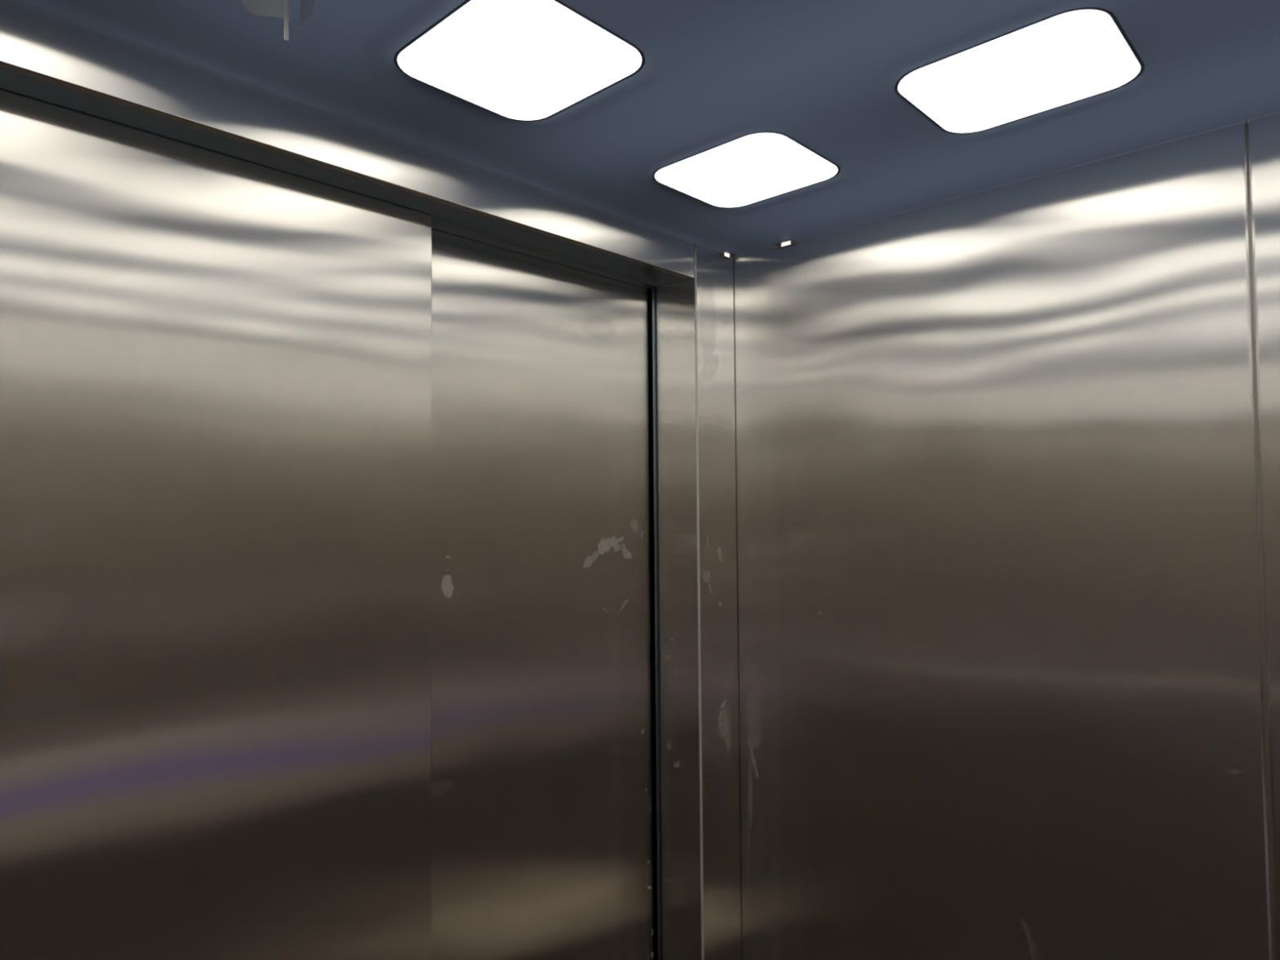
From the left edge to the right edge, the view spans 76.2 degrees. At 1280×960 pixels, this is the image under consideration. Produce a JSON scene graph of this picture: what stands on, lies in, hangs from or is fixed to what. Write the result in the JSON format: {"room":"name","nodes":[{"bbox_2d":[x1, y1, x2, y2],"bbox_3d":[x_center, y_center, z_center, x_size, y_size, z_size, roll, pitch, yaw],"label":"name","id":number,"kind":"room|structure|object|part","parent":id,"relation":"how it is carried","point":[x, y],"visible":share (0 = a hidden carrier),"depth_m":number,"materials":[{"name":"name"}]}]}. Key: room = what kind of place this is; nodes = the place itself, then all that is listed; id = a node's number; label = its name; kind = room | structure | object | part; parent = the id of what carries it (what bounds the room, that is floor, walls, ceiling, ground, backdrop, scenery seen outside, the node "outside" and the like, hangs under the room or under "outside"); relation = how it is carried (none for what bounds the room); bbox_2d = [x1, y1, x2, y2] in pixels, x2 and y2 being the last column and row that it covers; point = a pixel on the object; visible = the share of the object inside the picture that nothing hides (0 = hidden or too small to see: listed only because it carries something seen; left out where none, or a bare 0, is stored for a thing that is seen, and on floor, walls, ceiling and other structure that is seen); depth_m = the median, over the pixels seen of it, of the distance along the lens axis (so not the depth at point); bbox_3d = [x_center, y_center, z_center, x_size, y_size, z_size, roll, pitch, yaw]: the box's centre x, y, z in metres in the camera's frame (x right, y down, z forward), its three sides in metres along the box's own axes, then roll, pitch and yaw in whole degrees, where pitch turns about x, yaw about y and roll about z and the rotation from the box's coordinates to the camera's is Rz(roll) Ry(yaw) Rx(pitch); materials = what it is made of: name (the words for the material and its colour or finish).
{"room":"elevator interior","nodes":[
{"label":"elevator interior","id":0,"kind":"room"},
{"bbox_2d":[22,0,1279,257],"bbox_3d":[0.218,-0.735,0.537,2.549,0.001,2.908,-2,-3,43],"label":"ceiling","id":1,"kind":"structure","parent":0,"point":[824,76],"depth_m":1.47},
{"bbox_2d":[283,0,288,40],"bbox_3d":[-0.535,-0.668,1.127,0.044,0.083,0.177,-2,-3,43],"label":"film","id":2,"kind":"object","parent":1,"relation":"hanging from","point":[286,2],"visible":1,"depth_m":1.16,"materials":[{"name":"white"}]},
{"bbox_2d":[397,0,641,119],"bbox_3d":[-0.203,-0.719,1.377,0.352,0.030,0.324,-2,-3,43],"label":"recessed light","id":3,"kind":"object","parent":1,"relation":"in","point":[519,60],"visible":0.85,"depth_m":1.36,"materials":[{"name":"white plastic"}]},
{"bbox_2d":[720,251,737,259],"bbox_3d":[0.265,-0.668,2.429,0.022,0.010,0.055,-2,-3,43],"label":"clip","id":4,"kind":"object","parent":1,"relation":"attached to","point":[727,255],"visible":1,"depth_m":2.43,"materials":[{"name":"silver metal"}]},
{"bbox_2d":[654,133,837,207],"bbox_3d":[0.239,-0.708,1.848,0.352,0.030,0.324,-2,-3,43],"label":"recessed light","id":5,"kind":"object","parent":1,"relation":"in","point":[749,169],"visible":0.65,"depth_m":1.84,"materials":[{"name":"white plastic"}]},
{"bbox_2d":[773,239,795,248],"bbox_3d":[0.413,-0.673,2.329,0.060,0.010,0.022,-2,-3,43],"label":"clip","id":6,"kind":"object","parent":1,"relation":"attached to","point":[788,242],"visible":1,"depth_m":2.33,"materials":[{"name":"silver metal"}]},
{"bbox_2d":[897,9,1140,133],"bbox_3d":[0.667,-0.724,1.447,0.352,0.030,0.324,-2,-3,43],"label":"recessed light","id":7,"kind":"object","parent":1,"relation":"in","point":[1068,57],"visible":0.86,"depth_m":1.43,"materials":[{"name":"white plastic"}]},
{"bbox_2d":[648,288,657,959],"bbox_3d":[-0.837,0.383,1.567,0.155,2.350,3.004,-2,-3,43],"label":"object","id":8,"kind":"structure","parent":0,"point":[650,291],"depth_m":2.58,"materials":[{"name":"black"}]},
{"bbox_2d":[652,243,742,959],"bbox_3d":[-0.749,0.403,1.430,0.160,2.300,2.924,-2,-3,43],"label":"door jamb","id":9,"kind":"structure","parent":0,"point":[700,893],"depth_m":2.36,"materials":[{"name":"metal"}]},
{"bbox_2d":[0,88,431,959],"bbox_3d":[-0.773,0.470,1.455,0.036,2.144,0.902,-2,-3,43],"label":"door","id":10,"kind":"structure","parent":9,"relation":"in","point":[215,367],"depth_m":1.45,"materials":[{"name":"metal"}]},
{"bbox_2d":[0,0,693,289],"bbox_3d":[-0.504,-0.661,1.808,0.250,0.153,1.663,-2,-3,43],"label":"door header","id":11,"kind":"structure","parent":9,"relation":"attached to","point":[46,55],"depth_m":1.52,"materials":[{"name":"metal"}]},
{"bbox_2d":[431,227,653,959],"bbox_3d":[-0.263,0.487,2.111,0.036,2.144,0.846,-2,-3,43],"label":"door","id":12,"kind":"structure","parent":9,"relation":"in","point":[542,808],"depth_m":2.09,"materials":[{"name":"metal"}]},
{"bbox_2d":[733,112,1279,959],"bbox_3d":[1.231,0.414,1.570,2.544,2.254,0.030,-2,-3,43],"label":"wall","id":13,"kind":"structure","parent":0,"point":[1007,456],"depth_m":1.88,"materials":[{"name":"metal"}]},
{"bbox_3d":[1.688,0.396,1.142,1.292,2.254,0.030,-2,-3,43],"label":"wall panel","id":14,"kind":"part","parent":13,"relation":"part of","materials":[{"name":"silver metal"}]}
]}

